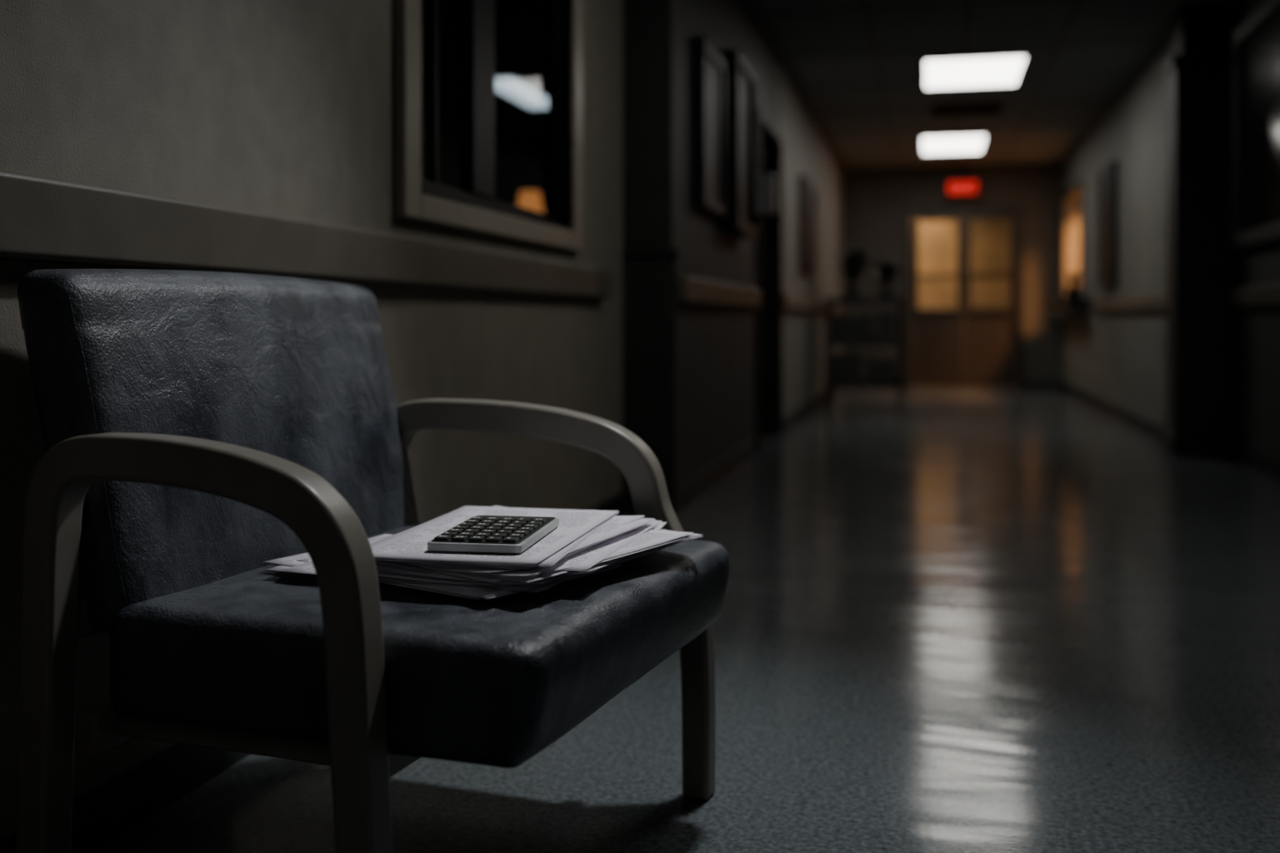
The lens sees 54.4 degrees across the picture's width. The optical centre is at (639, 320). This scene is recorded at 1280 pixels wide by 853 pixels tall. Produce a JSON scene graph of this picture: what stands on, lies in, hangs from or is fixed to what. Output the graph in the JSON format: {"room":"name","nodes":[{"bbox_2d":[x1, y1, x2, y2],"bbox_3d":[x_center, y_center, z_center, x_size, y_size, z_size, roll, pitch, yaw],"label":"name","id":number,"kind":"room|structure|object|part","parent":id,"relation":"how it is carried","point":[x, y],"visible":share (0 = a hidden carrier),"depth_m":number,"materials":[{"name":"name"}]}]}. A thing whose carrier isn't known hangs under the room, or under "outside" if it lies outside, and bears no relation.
{"room":"hospital interior","nodes":[
{"label":"hospital interior","id":0,"kind":"room"},
{"bbox_2d":[0,0,842,502],"bbox_3d":[0.298,-0.530,6.604,0.330,2.680,18.000,0,0,13],"label":"wall","id":1,"kind":"structure","parent":0,"point":[282,107],"depth_m":2.74,"materials":[{"name":"paint"}]},
{"bbox_2d":[0,259,600,839],"bbox_3d":[-0.967,0.362,1.334,0.012,0.895,7.160,0,0,13],"label":"wainscoting","id":2,"kind":"structure","parent":1,"relation":"attached to","point":[545,350],"depth_m":3.22,"materials":[{"name":"paint"}]},
{"bbox_2d":[0,170,610,299],"bbox_3d":[-0.946,-0.143,1.339,0.050,0.117,7.180,0,0,13],"label":"trim","id":3,"kind":"structure","parent":1,"relation":"attached to","point":[42,219],"depth_m":2.20,"materials":[{"name":"plastic"}]},
{"bbox_2d":[0,387,841,852],"bbox_3d":[0.363,0.760,6.589,0.222,0.100,18.000,0,0,13],"label":"baseboard","id":4,"kind":"structure","parent":1,"relation":"attached to","point":[102,814],"depth_m":2.06,"materials":[{"name":"rubber"}]},
{"bbox_2d":[395,0,582,251],"bbox_3d":[-0.398,-0.880,3.742,0.030,1.260,1.570,0,0,13],"label":"window frame","id":5,"kind":"structure","parent":1,"relation":"attached to","point":[410,203],"depth_m":3.08,"materials":[{"name":"paint"}]},
{"bbox_2d":[420,0,572,230],"bbox_3d":[-0.432,-0.880,3.745,0.086,1.128,1.348,0,0,13],"label":"reveal","id":6,"kind":"object","parent":1,"relation":"attached to","point":[565,6],"visible":0.45,"depth_m":4.38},
{"bbox_2d":[422,0,559,224],"bbox_3d":[-0.444,-0.880,3.748,0.038,1.100,1.320,0,0,13],"label":"window","id":7,"kind":"structure","parent":6,"relation":"attached to","point":[477,16],"depth_m":3.58,"materials":[{"name":"black metal"}]},
{"bbox_2d":[621,0,682,492],"bbox_3d":[0.051,-0.580,5.206,0.240,2.580,0.095,0,0,13],"label":"pillar","id":8,"kind":"structure","parent":1,"relation":"attached to","point":[649,257],"depth_m":5.18,"materials":[{"name":"black paint"}]},
{"bbox_2d":[694,35,725,216],"bbox_3d":[0.336,-0.905,5.928,0.050,0.770,0.600,0,0,13],"label":"picture frame","id":9,"kind":"object","parent":1,"relation":"attached to","point":[709,67],"visible":1,"depth_m":5.83,"materials":[{"name":"black wood"}]},
{"bbox_3d":[0.327,-0.905,5.930,0.030,0.690,0.520,0,0,13],"label":"panel","id":10,"kind":"part","parent":9,"relation":"part of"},
{"bbox_2d":[720,48,756,237],"bbox_3d":[0.537,-0.930,6.703,0.090,0.920,0.700,0,0,13],"label":"picture frame","id":11,"kind":"object","parent":1,"relation":"attached to","point":[740,220],"visible":0.98,"depth_m":6.51,"materials":[{"name":"black wood"}]},
{"bbox_3d":[0.519,-0.930,6.707,0.054,0.840,0.620,0,0,13],"label":"panel","id":12,"kind":"part","parent":11,"relation":"part of","materials":[{"name":"grey"}]},
{"bbox_2d":[677,275,846,314],"bbox_3d":[1.349,-0.135,10.292,0.045,0.110,10.340,0,0,13],"label":"trim","id":13,"kind":"structure","parent":1,"relation":"attached to","point":[694,290],"depth_m":6.42,"materials":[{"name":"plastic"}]},
{"bbox_2d":[756,173,776,222],"bbox_3d":[0.729,-0.730,7.397,0.150,0.280,0.140,0,0,13],"label":"dispenser","id":14,"kind":"object","parent":1,"relation":"attached to","point":[766,182],"visible":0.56,"depth_m":7.33,"materials":[{"name":"plastic"}]},
{"bbox_2d":[755,107,782,452],"bbox_3d":[0.708,-0.250,8.254,0.340,2.120,1.200,0,0,13],"label":"door frame","id":15,"kind":"structure","parent":1,"relation":"attached to","point":[768,241],"depth_m":8.75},
{"bbox_2d":[799,175,815,277],"bbox_3d":[1.441,-0.790,10.702,0.040,0.800,1.100,0,0,13],"label":"picture frame","id":16,"kind":"object","parent":1,"relation":"attached to","point":[807,191],"visible":1,"depth_m":10.62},
{"bbox_3d":[1.433,-0.790,10.704,0.024,0.720,1.020,0,0,13],"label":"panel","id":17,"kind":"part","parent":16,"relation":"part of","materials":[{"name":"grey"}]},
{"bbox_2d":[422,135,548,214],"bbox_3d":[-1.650,-0.530,7.057,3.790,2.680,11.200,0,0,13],"label":"wall","id":18,"kind":"structure","parent":0,"point":[521,162],"depth_m":12.62,"materials":[{"name":"black"}]},
{"bbox_2d":[495,74,548,109],"bbox_3d":[-0.964,-1.860,10.183,0.370,0.020,1.460,0,0,13],"label":"ceiling light","id":19,"kind":"object","parent":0,"point":[514,88],"depth_m":10.11,"materials":[{"name":"white plastic"}]},
{"bbox_2d":[95,378,1279,852],"bbox_3d":[1.089,0.860,8.217,8.800,0.100,21.900,0,0,13],"label":"floor","id":20,"kind":"structure","parent":0,"point":[963,619],"depth_m":2.80,"materials":[{"name":"tile"}]},
{"bbox_2d":[15,269,729,852],"bbox_3d":[-0.349,0.366,1.859,0.799,0.887,0.855,0,0,20],"label":"armchair","id":21,"kind":"object","parent":20,"relation":"on","point":[201,429],"visible":0.93,"depth_m":1.60,"materials":[{"name":"black leather"}]},
{"bbox_3d":[-0.530,0.475,1.498,0.540,0.670,0.052,0,0,20],"label":"armrest leg frame","id":22,"kind":"part","parent":21,"relation":"part of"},
{"bbox_3d":[-0.613,0.167,1.979,0.221,0.487,0.765,0,0,20],"label":"backrest","id":23,"kind":"part","parent":21,"relation":"part of","materials":[{"name":"black leather"}]},
{"bbox_3d":[-0.353,0.458,1.864,0.560,0.195,0.790,0,0,20],"label":"under frame","id":24,"kind":"part","parent":21,"relation":"part of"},
{"bbox_3d":[-0.267,0.435,1.831,0.624,0.154,0.748,0,0,20],"label":"seat","id":25,"kind":"part","parent":21,"relation":"part of","materials":[{"name":"black leather"}]},
{"bbox_2d":[262,505,702,599],"bbox_3d":[-0.225,0.332,1.861,0.509,0.044,0.542,0,0,29],"label":"paper stack","id":26,"kind":"object","parent":21,"relation":"on","point":[584,542],"visible":0.66,"depth_m":1.71,"materials":[{"name":"white paper"}]},
{"bbox_2d":[427,515,559,553],"bbox_3d":[-0.204,0.300,1.772,0.132,0.017,0.236,0,0,9],"label":"calculator","id":27,"kind":"object","parent":26,"relation":"on","point":[482,533],"visible":1,"depth_m":1.70,"materials":[{"name":"black plastic"}]},
{"bbox_3d":[-0.190,0.477,2.230,0.669,0.666,0.050,0,0,20],"label":"armrest leg frame","id":28,"kind":"part","parent":21,"relation":"part of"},
{"bbox_2d":[824,295,910,409],"bbox_3d":[2.120,0.289,11.571,0.772,1.038,0.600,0,0,13],"label":"utility cart","id":29,"kind":"object","parent":20,"relation":"on","point":[845,369],"visible":1,"depth_m":11.38,"materials":[{"name":"metal"}]},
{"bbox_3d":[1.708,0.250,11.409,0.032,0.920,0.032,0,0,13],"label":"post","id":30,"kind":"part","parent":29,"relation":"part of","materials":[{"name":"metal"}]},
{"bbox_3d":[1.822,0.250,11.897,0.032,0.920,0.032,0,0,13],"label":"post","id":31,"kind":"part","parent":29,"relation":"part of","materials":[{"name":"metal"}]},
{"bbox_2d":[826,246,877,297],"bbox_3d":[1.990,-0.432,11.592,0.468,0.514,0.475,0,0,-38],"label":"potted plant","id":32,"kind":"object","parent":29,"relation":"on","point":[852,262],"visible":0.95,"depth_m":11.53,"materials":[{"name":"green plant"}]},
{"bbox_3d":[1.979,-0.235,11.603,0.159,0.120,0.159,0,0,13],"label":"pot","id":33,"kind":"part","parent":32,"relation":"part of","materials":[{"name":"black"}]},
{"bbox_2d":[827,297,898,304],"bbox_3d":[2.087,-0.180,11.578,0.670,0.060,0.510,0,0,13],"label":"shelf","id":34,"kind":"object","parent":29,"relation":"attached to","point":[831,301],"depth_m":11.34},
{"bbox_2d":[828,338,898,345],"bbox_3d":[2.087,0.200,11.578,0.670,0.060,0.510,0,0,13],"label":"shelf","id":35,"kind":"object","parent":29,"relation":"attached to","point":[832,342],"depth_m":11.34,"materials":[{"name":"black wood"}]},
{"bbox_2d":[828,378,898,388],"bbox_3d":[2.087,0.580,11.578,0.670,0.060,0.510,0,0,13],"label":"shelf","id":36,"kind":"object","parent":29,"relation":"attached to","point":[832,382],"depth_m":11.34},
{"bbox_2d":[867,260,904,297],"bbox_3d":[2.280,-0.366,11.531,0.367,0.382,0.373,0,0,13],"label":"potted plant","id":37,"kind":"object","parent":29,"relation":"on","point":[887,274],"visible":0.98,"depth_m":11.48,"materials":[{"name":"green plant"}]},
{"bbox_3d":[2.291,-0.235,11.531,0.159,0.120,0.159,0,0,13],"label":"pot","id":38,"kind":"part","parent":37,"relation":"part of","materials":[{"name":"black"}]},
{"bbox_3d":[2.351,0.250,11.260,0.032,0.920,0.032,0,0,13],"label":"post","id":39,"kind":"part","parent":29,"relation":"part of","materials":[{"name":"metal"}]},
{"bbox_3d":[2.465,0.250,11.747,0.032,0.920,0.032,0,0,13],"label":"post","id":40,"kind":"part","parent":29,"relation":"part of","materials":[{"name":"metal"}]},
{"bbox_3d":[2.448,-0.181,11.494,0.098,0.098,0.524,0,0,13],"label":"handle","id":41,"kind":"part","parent":29,"relation":"part of","materials":[{"name":"metal"}]},
{"bbox_3d":[-0.907,0.060,9.015,1.150,1.500,0.350,0,0,13],"label":"bookcase","id":42,"kind":"object","parent":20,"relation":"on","visible":0},
{"bbox_2d":[518,190,543,213],"bbox_3d":[-0.791,-0.812,8.962,0.199,0.235,0.199,0,0,13],"label":"table lamp","id":43,"kind":"object","parent":42,"relation":"on","point":[532,200],"visible":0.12,"depth_m":8.89,"materials":[{"name":"orange"}]},
{"bbox_2d":[422,0,1235,169],"bbox_3d":[1.089,-1.920,8.217,8.800,0.100,21.900,0,0,13],"label":"ceiling","id":44,"kind":"structure","parent":0,"point":[521,26],"depth_m":9.02,"materials":[{"name":"paint"}]},
{"bbox_2d":[919,133,989,154],"bbox_3d":[3.303,-1.860,13.144,0.680,0.020,1.360,0,0,13],"label":"ceiling light","id":45,"kind":"object","parent":44,"relation":"attached to","point":[976,142],"depth_m":13.06,"materials":[{"name":"white plastic"}]},
{"bbox_2d":[946,162,979,196],"bbox_3d":[3.822,-1.675,14.737,0.370,0.390,0.060,0,0,13],"label":"exit sign","id":46,"kind":"object","parent":44,"relation":"hanging from","point":[963,187],"visible":1,"depth_m":14.72,"materials":[{"name":"red plastic"}]},
{"bbox_2d":[931,101,1004,117],"bbox_3d":[2.881,-1.863,10.978,0.600,0.015,0.590,0,0,13],"label":"ceiling vent","id":47,"kind":"object","parent":44,"relation":"in","point":[975,108],"visible":1,"depth_m":10.95,"materials":[{"name":"black metal"}]},
{"bbox_2d":[754,0,1189,169],"bbox_3d":[1.711,-1.871,6.276,2.990,0.017,18.000,0,0,13],"label":"grid","id":48,"kind":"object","parent":44,"relation":"attached to","point":[969,2],"depth_m":9.14,"materials":[{"name":"black metal"}]},
{"bbox_2d":[920,52,1030,89],"bbox_3d":[2.492,-1.860,9.328,0.750,0.020,1.160,0,0,13],"label":"ceiling light","id":49,"kind":"object","parent":44,"relation":"attached to","point":[993,70],"depth_m":9.27,"materials":[{"name":"white plastic"}]},
{"bbox_2d":[842,163,1061,388],"bbox_3d":[3.893,-0.530,15.085,3.250,2.680,0.150,0,0,13],"label":"wall","id":50,"kind":"structure","parent":0,"point":[875,201],"depth_m":15.04,"materials":[{"name":"paint"}]},
{"bbox_2d":[911,211,963,386],"bbox_3d":[3.617,-0.258,15.126,0.614,2.115,0.045,0,0,13],"label":"leaf","id":51,"kind":"object","parent":50,"relation":"attached to","point":[937,340],"visible":1,"depth_m":15.11,"materials":[{"name":"brown wood"}]},
{"bbox_2d":[918,311,957,314],"bbox_3d":[3.609,-0.090,15.090,0.464,0.040,0.030,0,0,13],"label":"plate","id":52,"kind":"object","parent":51,"relation":"attached to","point":[919,312],"visible":1,"depth_m":15.08,"materials":[{"name":"metal"}]},
{"bbox_2d":[905,205,1023,389],"bbox_3d":[3.920,-0.285,15.059,1.365,2.190,0.190,0,0,13],"label":"door frame","id":53,"kind":"structure","parent":50,"relation":"attached to","point":[1019,208],"depth_m":14.97,"materials":[{"name":"brown wood"}]},
{"bbox_2d":[902,379,1060,389],"bbox_3d":[3.646,0.760,15.060,2.780,0.100,0.012,0,0,13],"label":"baseboard","id":54,"kind":"structure","parent":50,"relation":"attached to","point":[1029,384],"depth_m":14.79,"materials":[{"name":"rubber"}]},
{"bbox_2d":[964,210,1017,387],"bbox_3d":[4.221,-0.258,14.986,0.614,2.115,0.045,0,0,13],"label":"leaf","id":55,"kind":"object","parent":50,"relation":"attached to","point":[990,341],"visible":1,"depth_m":14.97,"materials":[{"name":"brown wood"}]},
{"bbox_2d":[970,311,1010,314],"bbox_3d":[4.213,-0.090,14.949,0.464,0.040,0.030,0,0,13],"label":"plate","id":56,"kind":"object","parent":55,"relation":"attached to","point":[972,312],"visible":1,"depth_m":14.94,"materials":[{"name":"metal"}]},
{"bbox_2d":[918,212,1010,378],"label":"window","id":57,"kind":"structure","parent":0,"point":[990,239],"depth_m":17.42,"materials":[{"name":"glass"}]},
{"bbox_2d":[918,270,1010,314],"bbox_3d":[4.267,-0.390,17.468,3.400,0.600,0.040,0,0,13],"label":"trim","id":58,"kind":"structure","parent":57,"relation":"attached to","point":[988,272],"depth_m":17.37,"materials":[{"name":"wood"}]},
{"bbox_2d":[1061,30,1173,428],"bbox_3d":[4.340,-0.530,11.183,0.330,2.680,7.250,0,0,13],"label":"wall","id":59,"kind":"structure","parent":0,"point":[1117,357],"depth_m":9.97,"materials":[{"name":"paint"}]},
{"bbox_2d":[1042,297,1090,314],"bbox_3d":[4.544,-0.147,13.317,0.239,0.155,2.500,0,0,13],"label":"countertop","id":60,"kind":"structure","parent":59,"relation":"attached to","point":[1066,306],"depth_m":12.19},
{"bbox_2d":[1065,272,1082,297],"bbox_3d":[4.342,-0.355,12.437,0.184,0.254,0.202,0,0,13],"label":"potted plant","id":61,"kind":"object","parent":60,"relation":"on","point":[1072,291],"visible":0.84,"depth_m":12.39,"materials":[{"name":"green plant"}]},
{"bbox_3d":[4.330,-0.288,12.443,0.159,0.120,0.159,0,0,13],"label":"pot","id":62,"kind":"part","parent":61,"relation":"part of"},
{"bbox_2d":[1062,178,1082,298],"bbox_3d":[4.730,-0.845,13.633,0.019,1.230,1.840,0,0,13],"label":"window","id":63,"kind":"structure","parent":59,"relation":"in","point":[1078,184],"depth_m":12.91,"materials":[{"name":"brown wood"}]},
{"bbox_2d":[1099,160,1117,288],"bbox_3d":[4.048,-0.815,10.763,0.050,1.050,0.800,0,0,13],"label":"picture frame","id":64,"kind":"object","parent":59,"relation":"attached to","point":[1108,174],"visible":1,"depth_m":10.68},
{"bbox_3d":[4.058,-0.815,10.761,0.030,0.970,0.720,0,0,13],"label":"panel","id":65,"kind":"part","parent":64,"relation":"part of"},
{"bbox_2d":[1230,0,1279,459],"bbox_3d":[2.387,-0.530,2.320,0.120,2.680,10.600,0,0,13],"label":"wall","id":66,"kind":"structure","parent":0,"point":[1255,329],"depth_m":6.83,"materials":[{"name":"paint"}]},
{"bbox_2d":[1060,380,1279,480],"bbox_3d":[3.059,0.760,5.962,0.222,0.100,18.000,0,0,13],"label":"baseboard","id":67,"kind":"structure","parent":66,"relation":"attached to","point":[1266,464],"depth_m":8.68,"materials":[{"name":"rubber"}]},
{"bbox_2d":[1092,282,1279,312],"bbox_3d":[2.680,-0.135,4.407,0.255,0.110,14.800,0,0,13],"label":"trim","id":68,"kind":"structure","parent":66,"relation":"attached to","point":[1265,294],"depth_m":7.28,"materials":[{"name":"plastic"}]},
{"bbox_2d":[1162,5,1232,458],"bbox_3d":[3.369,-0.530,7.533,0.330,2.680,0.340,0,0,13],"label":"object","id":69,"kind":"structure","parent":66,"relation":"attached to","point":[1198,71],"depth_m":7.39,"materials":[{"name":"black"}]},
{"bbox_2d":[1233,0,1279,248],"bbox_3d":[3.143,-1.025,5.968,0.060,1.230,2.250,0,0,13],"label":"frame","id":70,"kind":"object","parent":66,"relation":"attached to","point":[1271,232],"visible":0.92,"depth_m":6.99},
{"bbox_2d":[1240,8,1279,232],"bbox_3d":[3.155,-1.025,5.965,0.036,1.102,2.122,0,0,13],"label":"panel","id":71,"kind":"object","parent":66,"relation":"attached to","point":[1260,52],"visible":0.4,"depth_m":6.56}
]}

